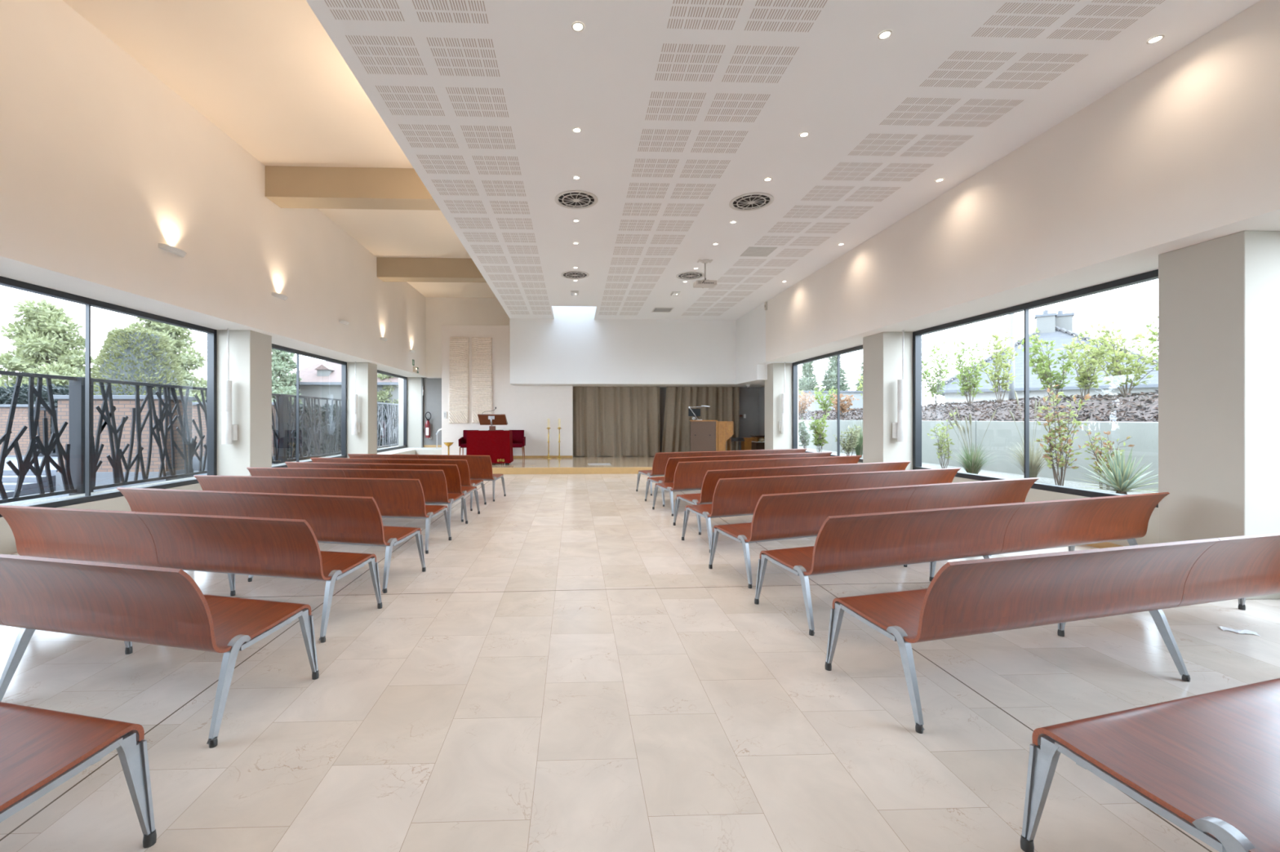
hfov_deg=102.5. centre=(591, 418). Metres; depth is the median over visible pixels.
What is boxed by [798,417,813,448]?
shrub
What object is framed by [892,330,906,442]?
speaker
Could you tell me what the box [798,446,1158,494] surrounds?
bed
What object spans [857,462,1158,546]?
wall
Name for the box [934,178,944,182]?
recessed light
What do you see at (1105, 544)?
baseboard
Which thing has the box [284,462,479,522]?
bench
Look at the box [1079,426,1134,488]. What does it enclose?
nandina
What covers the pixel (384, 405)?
hedge
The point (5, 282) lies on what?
window
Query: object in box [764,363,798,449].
pier
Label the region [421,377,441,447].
wall
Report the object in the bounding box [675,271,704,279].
ceiling vent
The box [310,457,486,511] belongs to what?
bench
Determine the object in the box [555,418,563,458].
candlestick
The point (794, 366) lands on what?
window
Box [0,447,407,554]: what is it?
wall
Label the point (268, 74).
ceiling
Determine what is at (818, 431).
shrub
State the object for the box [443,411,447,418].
wall control panel
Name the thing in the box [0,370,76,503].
fence panel
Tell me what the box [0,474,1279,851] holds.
floor
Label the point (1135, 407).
bank
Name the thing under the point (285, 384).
conifer tree
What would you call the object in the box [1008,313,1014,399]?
lamp post
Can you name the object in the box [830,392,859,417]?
shrub
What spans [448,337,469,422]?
relief
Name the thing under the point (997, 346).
shrub
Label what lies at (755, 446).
base cabinet
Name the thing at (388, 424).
fence panel
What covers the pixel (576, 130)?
recessed light
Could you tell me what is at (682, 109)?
ceiling
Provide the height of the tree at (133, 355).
4.224 m
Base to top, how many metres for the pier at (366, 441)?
3.060 m
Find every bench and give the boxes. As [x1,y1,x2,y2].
[0,505,382,643]
[0,554,319,748]
[0,702,156,848]
[116,487,426,593]
[193,475,451,554]
[246,467,467,528]
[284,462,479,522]
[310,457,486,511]
[347,453,506,502]
[635,448,806,495]
[644,452,832,506]
[652,455,861,516]
[672,461,910,534]
[681,467,960,553]
[708,477,1039,588]
[726,437,753,450]
[754,492,1169,635]
[825,532,1279,733]
[1020,678,1279,851]
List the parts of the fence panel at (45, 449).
rail, rail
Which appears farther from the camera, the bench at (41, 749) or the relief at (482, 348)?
the relief at (482, 348)
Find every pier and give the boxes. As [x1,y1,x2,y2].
[217,329,271,475]
[346,362,377,457]
[398,377,423,447]
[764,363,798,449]
[862,332,912,470]
[1158,231,1279,599]
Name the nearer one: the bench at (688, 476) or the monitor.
the bench at (688, 476)
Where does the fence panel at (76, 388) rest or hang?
on the ground
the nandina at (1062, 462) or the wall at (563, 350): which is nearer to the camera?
the nandina at (1062, 462)
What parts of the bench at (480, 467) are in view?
backrest, backrest, seat, leg, leg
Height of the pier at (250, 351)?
3.060 m
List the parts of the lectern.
post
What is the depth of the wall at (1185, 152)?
5.32 m
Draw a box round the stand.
[443,442,453,454]
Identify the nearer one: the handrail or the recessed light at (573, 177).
the recessed light at (573, 177)
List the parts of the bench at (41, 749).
seat rail, seat, leg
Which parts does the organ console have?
panel, panel, flank moulding, cheek moulding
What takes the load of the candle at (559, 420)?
on the candlestick at (559, 428)
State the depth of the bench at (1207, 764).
1.66 m
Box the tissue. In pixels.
[1219,626,1260,635]
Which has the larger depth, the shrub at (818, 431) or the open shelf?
the open shelf
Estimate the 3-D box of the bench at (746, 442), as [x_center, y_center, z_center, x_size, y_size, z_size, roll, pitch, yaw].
[4.768,0.967,16.476,0.760,0.710,0.380,0,0,-2]
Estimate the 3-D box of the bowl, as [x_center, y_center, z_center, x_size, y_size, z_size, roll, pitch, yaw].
[-4.493,0.809,16.053,0.304,0.125,0.304,0,0,-2]
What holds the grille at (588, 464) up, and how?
on the stage
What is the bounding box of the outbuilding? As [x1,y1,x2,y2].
[798,391,862,412]
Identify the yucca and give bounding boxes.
[1075,445,1158,494]
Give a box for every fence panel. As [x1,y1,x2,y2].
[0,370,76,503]
[68,377,280,495]
[275,394,341,464]
[377,402,398,448]
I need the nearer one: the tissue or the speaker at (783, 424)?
the tissue
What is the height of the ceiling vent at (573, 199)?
0.021 m
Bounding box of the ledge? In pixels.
[377,447,441,454]
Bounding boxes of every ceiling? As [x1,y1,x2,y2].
[62,0,496,297]
[306,0,1261,319]
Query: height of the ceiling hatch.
0.006 m
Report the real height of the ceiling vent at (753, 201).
0.021 m
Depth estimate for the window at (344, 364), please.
12.91 m
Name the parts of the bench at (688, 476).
leg, seat rail, leg, seat, backrest, backrest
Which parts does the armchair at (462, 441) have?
armrest, seat, backrest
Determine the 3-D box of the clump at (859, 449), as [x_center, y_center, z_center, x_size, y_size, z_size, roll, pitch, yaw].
[7.086,0.494,13.649,1.207,1.112,1.269,0,0,-20]
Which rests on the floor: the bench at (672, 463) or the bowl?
the bench at (672, 463)
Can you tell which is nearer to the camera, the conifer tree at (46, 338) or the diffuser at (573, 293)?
the diffuser at (573, 293)
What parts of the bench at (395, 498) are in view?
backrest, backrest, seat, leg, seat rail, leg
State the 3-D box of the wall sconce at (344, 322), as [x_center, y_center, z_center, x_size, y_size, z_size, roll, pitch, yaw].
[-5.872,-2.284,12.162,0.112,0.057,0.420,0,0,-2]
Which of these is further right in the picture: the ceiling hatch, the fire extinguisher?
the ceiling hatch
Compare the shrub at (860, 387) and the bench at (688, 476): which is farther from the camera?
the shrub at (860, 387)
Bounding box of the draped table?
[466,430,513,465]
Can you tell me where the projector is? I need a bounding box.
[693,259,716,288]
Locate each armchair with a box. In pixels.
[457,430,470,455]
[511,430,525,459]
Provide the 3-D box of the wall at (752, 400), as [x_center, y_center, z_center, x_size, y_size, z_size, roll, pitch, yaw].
[2.674,0.103,16.553,7.000,2.437,3.500,0,0,-2]
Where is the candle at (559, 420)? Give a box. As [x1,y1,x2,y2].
[558,418,560,427]
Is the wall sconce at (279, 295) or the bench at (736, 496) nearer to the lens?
the bench at (736, 496)
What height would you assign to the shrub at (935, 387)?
1.828 m
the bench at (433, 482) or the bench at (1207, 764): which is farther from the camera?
the bench at (433, 482)
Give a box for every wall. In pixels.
[0,0,510,378]
[0,404,51,457]
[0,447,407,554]
[53,395,196,492]
[191,402,275,471]
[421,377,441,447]
[510,302,795,387]
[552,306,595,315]
[627,386,764,456]
[765,0,1279,361]
[798,420,1158,492]
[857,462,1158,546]
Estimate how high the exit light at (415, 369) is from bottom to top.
0.190 m
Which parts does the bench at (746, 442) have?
panel, seat, panel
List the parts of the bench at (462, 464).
backrest, backrest, seat, leg, leg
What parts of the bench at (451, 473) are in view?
backrest, backrest, seat, leg, seat rail, leg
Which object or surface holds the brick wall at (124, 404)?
on the ground
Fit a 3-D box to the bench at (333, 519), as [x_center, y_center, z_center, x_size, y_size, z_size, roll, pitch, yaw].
[-3.115,1.079,4.976,2.880,0.842,0.776,0,0,13]
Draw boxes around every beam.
[265,165,439,210]
[377,257,486,282]
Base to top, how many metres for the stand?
0.575 m
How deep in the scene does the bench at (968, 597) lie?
2.75 m
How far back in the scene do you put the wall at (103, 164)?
6.84 m
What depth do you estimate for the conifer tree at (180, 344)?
27.27 m
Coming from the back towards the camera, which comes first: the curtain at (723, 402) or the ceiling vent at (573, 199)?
the curtain at (723, 402)
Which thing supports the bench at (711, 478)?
on the floor
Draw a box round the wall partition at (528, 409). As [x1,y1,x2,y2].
[441,325,573,457]
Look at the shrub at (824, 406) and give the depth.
19.14 m
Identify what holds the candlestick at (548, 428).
on the stage
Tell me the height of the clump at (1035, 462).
1.535 m
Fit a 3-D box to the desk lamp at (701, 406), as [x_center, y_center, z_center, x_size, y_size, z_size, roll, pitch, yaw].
[3.337,-0.184,15.926,0.658,0.460,0.100,0,0,-2]
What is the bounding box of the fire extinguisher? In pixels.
[425,412,431,438]
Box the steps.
[0,457,192,498]
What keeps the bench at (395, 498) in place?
on the floor
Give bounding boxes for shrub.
[798,391,816,417]
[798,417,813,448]
[808,413,829,452]
[813,383,836,414]
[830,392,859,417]
[832,424,862,456]
[855,371,862,398]
[921,342,954,406]
[927,412,956,468]
[951,339,986,404]
[977,328,1021,403]
[1017,326,1091,399]
[1053,333,1112,397]
[1071,320,1158,397]
[1144,315,1158,368]
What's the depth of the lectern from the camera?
15.31 m
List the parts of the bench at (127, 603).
leg, backrest, leg, seat, leg, seat rail, leg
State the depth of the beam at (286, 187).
9.18 m
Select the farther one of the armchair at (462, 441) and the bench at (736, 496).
the armchair at (462, 441)
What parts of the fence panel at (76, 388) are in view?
post, rail, rail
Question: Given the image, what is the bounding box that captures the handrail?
[435,428,441,448]
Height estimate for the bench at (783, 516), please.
0.842 m
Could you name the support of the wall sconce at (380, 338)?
attached to the wall at (103, 164)
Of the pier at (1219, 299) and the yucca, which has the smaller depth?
the pier at (1219, 299)
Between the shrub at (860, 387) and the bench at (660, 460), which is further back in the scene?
the shrub at (860, 387)
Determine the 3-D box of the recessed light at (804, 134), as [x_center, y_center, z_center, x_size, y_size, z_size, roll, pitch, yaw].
[2.390,-3.196,5.767,0.104,0.006,0.104,0,0,-2]
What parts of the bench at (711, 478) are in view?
leg, seat rail, seat, leg, backrest, backrest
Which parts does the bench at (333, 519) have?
backrest, backrest, seat, leg, seat rail, leg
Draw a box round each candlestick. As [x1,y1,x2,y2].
[544,418,552,458]
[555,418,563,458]
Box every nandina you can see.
[1035,384,1091,485]
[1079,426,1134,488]
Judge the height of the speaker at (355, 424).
2.000 m
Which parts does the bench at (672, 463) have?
leg, seat, leg, backrest, backrest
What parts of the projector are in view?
mount plate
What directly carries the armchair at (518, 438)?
on the stage
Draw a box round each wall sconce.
[158,243,186,257]
[271,292,288,300]
[337,320,349,325]
[379,337,387,341]
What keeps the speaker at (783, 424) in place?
attached to the pier at (775, 439)
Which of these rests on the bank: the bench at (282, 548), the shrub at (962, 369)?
the shrub at (962, 369)
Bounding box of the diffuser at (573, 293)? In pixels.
[571,291,577,296]
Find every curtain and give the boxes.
[573,386,660,457]
[662,386,739,453]
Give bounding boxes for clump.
[840,418,862,457]
[943,406,1002,474]
[997,390,1059,478]
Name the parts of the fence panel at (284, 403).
post, rail, rail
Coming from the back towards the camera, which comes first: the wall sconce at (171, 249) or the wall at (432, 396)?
the wall at (432, 396)
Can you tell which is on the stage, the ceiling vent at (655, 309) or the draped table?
the draped table
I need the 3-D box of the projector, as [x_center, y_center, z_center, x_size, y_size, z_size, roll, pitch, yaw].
[2.294,-2.942,10.392,0.420,0.514,0.328,0,0,-2]
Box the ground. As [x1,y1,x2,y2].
[0,471,207,505]
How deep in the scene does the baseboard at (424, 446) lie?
19.39 m
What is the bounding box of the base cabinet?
[749,435,764,449]
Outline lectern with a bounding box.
[477,406,507,430]
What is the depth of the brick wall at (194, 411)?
14.23 m
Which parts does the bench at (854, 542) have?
leg, seat rail, leg, seat, backrest, leg, leg, leg, seat, backrest, leg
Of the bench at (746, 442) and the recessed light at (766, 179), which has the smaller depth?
the recessed light at (766, 179)
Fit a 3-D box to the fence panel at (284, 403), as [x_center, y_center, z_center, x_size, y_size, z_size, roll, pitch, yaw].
[-7.838,0.415,15.288,0.180,2.050,5.195,0,0,-2]
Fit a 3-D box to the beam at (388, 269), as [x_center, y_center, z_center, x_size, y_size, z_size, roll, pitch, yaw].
[-4.252,-4.225,14.591,3.520,0.550,0.500,0,0,-2]
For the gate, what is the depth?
13.30 m
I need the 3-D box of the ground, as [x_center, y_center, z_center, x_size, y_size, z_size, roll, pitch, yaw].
[-34.117,1.520,22.823,53.400,0.160,72.000,0,0,-2]
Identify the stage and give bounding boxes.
[491,456,654,474]
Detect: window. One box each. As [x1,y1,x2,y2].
[0,275,217,517]
[271,343,346,467]
[377,369,407,452]
[791,345,862,462]
[912,269,1158,507]
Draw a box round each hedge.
[0,382,68,457]
[287,403,341,462]
[377,402,398,448]
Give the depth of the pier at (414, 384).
19.27 m
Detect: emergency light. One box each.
[570,290,578,296]
[670,291,680,296]
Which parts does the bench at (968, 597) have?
leg, seat rail, leg, seat, leg, backrest, leg, seat, backrest, leg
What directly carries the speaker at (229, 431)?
attached to the pier at (250, 351)
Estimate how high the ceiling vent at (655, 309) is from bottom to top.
0.012 m
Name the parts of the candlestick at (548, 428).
stem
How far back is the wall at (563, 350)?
16.48 m
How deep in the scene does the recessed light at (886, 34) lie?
4.27 m
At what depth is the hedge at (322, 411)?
16.65 m
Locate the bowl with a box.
[443,442,453,446]
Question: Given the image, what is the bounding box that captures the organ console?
[689,420,733,452]
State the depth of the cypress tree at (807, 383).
40.28 m
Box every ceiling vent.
[555,190,597,208]
[560,271,589,279]
[651,307,674,312]
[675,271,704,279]
[728,192,773,211]
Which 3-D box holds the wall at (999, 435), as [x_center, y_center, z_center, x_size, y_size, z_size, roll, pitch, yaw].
[7.835,0.575,16.283,0.202,1.050,44.000,0,0,-2]
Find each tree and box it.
[0,297,95,394]
[90,326,190,396]
[124,317,207,402]
[271,348,303,404]
[377,373,398,404]
[798,361,820,391]
[819,355,851,391]
[853,361,862,391]
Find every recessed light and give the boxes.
[571,22,584,31]
[572,127,581,133]
[572,176,580,179]
[764,177,772,181]
[799,132,808,137]
[877,30,892,39]
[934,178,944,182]
[1146,35,1164,44]
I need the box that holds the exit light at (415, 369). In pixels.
[413,366,417,373]
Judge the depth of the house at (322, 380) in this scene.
27.05 m
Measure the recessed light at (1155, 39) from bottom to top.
0.006 m
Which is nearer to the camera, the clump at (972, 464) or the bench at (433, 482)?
the bench at (433, 482)
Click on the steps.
(29, 486)
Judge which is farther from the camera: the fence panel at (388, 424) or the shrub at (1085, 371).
the fence panel at (388, 424)
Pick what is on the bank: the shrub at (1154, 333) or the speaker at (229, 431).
the shrub at (1154, 333)
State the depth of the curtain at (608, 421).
17.79 m
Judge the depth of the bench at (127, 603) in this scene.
2.50 m
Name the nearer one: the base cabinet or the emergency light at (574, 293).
the emergency light at (574, 293)
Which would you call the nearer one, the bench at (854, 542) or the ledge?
the bench at (854, 542)
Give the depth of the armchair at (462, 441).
16.94 m
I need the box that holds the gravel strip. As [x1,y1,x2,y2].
[9,445,398,506]
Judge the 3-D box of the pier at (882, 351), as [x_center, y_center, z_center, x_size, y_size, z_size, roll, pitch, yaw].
[5.551,-0.030,9.534,0.660,3.060,0.650,0,0,-2]
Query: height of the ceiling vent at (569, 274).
0.021 m
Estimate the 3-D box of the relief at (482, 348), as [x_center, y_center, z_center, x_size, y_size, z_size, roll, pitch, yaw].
[-3.696,-1.290,17.223,0.695,2.880,0.111,0,0,-2]
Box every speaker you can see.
[222,328,237,444]
[351,361,359,435]
[778,362,786,433]
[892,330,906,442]
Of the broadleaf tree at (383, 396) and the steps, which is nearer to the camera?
the steps
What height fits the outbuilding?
3.100 m
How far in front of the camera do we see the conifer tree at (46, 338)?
22.50 m
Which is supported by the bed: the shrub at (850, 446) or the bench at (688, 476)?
the shrub at (850, 446)
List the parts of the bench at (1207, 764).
leg, seat rail, leg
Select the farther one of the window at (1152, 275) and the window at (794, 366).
the window at (794, 366)
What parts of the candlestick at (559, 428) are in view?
stem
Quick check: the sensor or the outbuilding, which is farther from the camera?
the outbuilding
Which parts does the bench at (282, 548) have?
backrest, seat, backrest, leg, seat, leg, seat rail, leg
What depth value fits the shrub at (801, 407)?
20.80 m
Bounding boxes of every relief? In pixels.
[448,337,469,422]
[471,337,493,422]
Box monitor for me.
[688,408,700,420]
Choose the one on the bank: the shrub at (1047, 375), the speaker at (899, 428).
the shrub at (1047, 375)
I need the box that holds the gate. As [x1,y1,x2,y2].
[29,408,57,456]
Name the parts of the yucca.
stem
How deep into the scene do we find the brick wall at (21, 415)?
13.77 m
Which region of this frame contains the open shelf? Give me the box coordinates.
[751,436,764,441]
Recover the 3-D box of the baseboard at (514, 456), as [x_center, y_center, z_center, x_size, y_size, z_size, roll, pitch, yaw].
[-2.851,1.288,17.304,4.390,0.067,0.015,0,0,-2]
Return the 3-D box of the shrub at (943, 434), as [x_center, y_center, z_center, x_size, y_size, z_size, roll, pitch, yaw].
[7.258,0.457,10.614,0.490,1.194,0.568,0,0,15]
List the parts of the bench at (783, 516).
leg, seat rail, leg, seat, backrest, backrest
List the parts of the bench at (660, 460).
leg, leg, seat, backrest, backrest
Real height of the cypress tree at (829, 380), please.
7.377 m
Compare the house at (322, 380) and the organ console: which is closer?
the organ console
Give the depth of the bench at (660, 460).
10.30 m
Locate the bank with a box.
[798,389,1158,422]
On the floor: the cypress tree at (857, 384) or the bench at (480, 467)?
the bench at (480, 467)
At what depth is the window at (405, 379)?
19.19 m
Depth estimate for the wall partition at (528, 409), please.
17.31 m
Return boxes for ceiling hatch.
[740,247,777,257]
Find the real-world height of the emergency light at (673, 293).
0.054 m
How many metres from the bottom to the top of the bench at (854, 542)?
0.842 m
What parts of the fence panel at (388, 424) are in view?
rail, rail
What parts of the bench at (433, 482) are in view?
backrest, backrest, seat, leg, seat rail, leg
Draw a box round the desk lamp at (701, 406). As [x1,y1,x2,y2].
[688,405,710,420]
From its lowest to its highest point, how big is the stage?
0.178 m
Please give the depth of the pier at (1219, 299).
4.40 m
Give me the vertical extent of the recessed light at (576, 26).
0.006 m
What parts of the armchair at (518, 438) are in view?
seat, backrest, armrest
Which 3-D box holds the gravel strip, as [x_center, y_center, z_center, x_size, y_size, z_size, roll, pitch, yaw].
[-7.220,1.270,11.330,0.760,0.340,24.850,0,0,-2]
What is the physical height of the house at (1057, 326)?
7.080 m
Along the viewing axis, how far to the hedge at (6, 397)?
15.38 m
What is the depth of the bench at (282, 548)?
3.69 m
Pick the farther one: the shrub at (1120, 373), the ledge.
the ledge
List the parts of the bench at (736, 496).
leg, seat rail, leg, seat, backrest, backrest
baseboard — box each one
[423,444,441,447]
[513,455,572,457]
[1084,542,1123,548]
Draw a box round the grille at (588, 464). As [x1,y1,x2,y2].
[587,463,611,465]
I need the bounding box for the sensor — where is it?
[764,302,767,311]
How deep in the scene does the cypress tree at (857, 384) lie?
40.82 m
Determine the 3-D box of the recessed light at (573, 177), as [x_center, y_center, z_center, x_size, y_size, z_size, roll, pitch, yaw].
[-0.205,-3.196,6.797,0.104,0.006,0.104,0,0,-2]

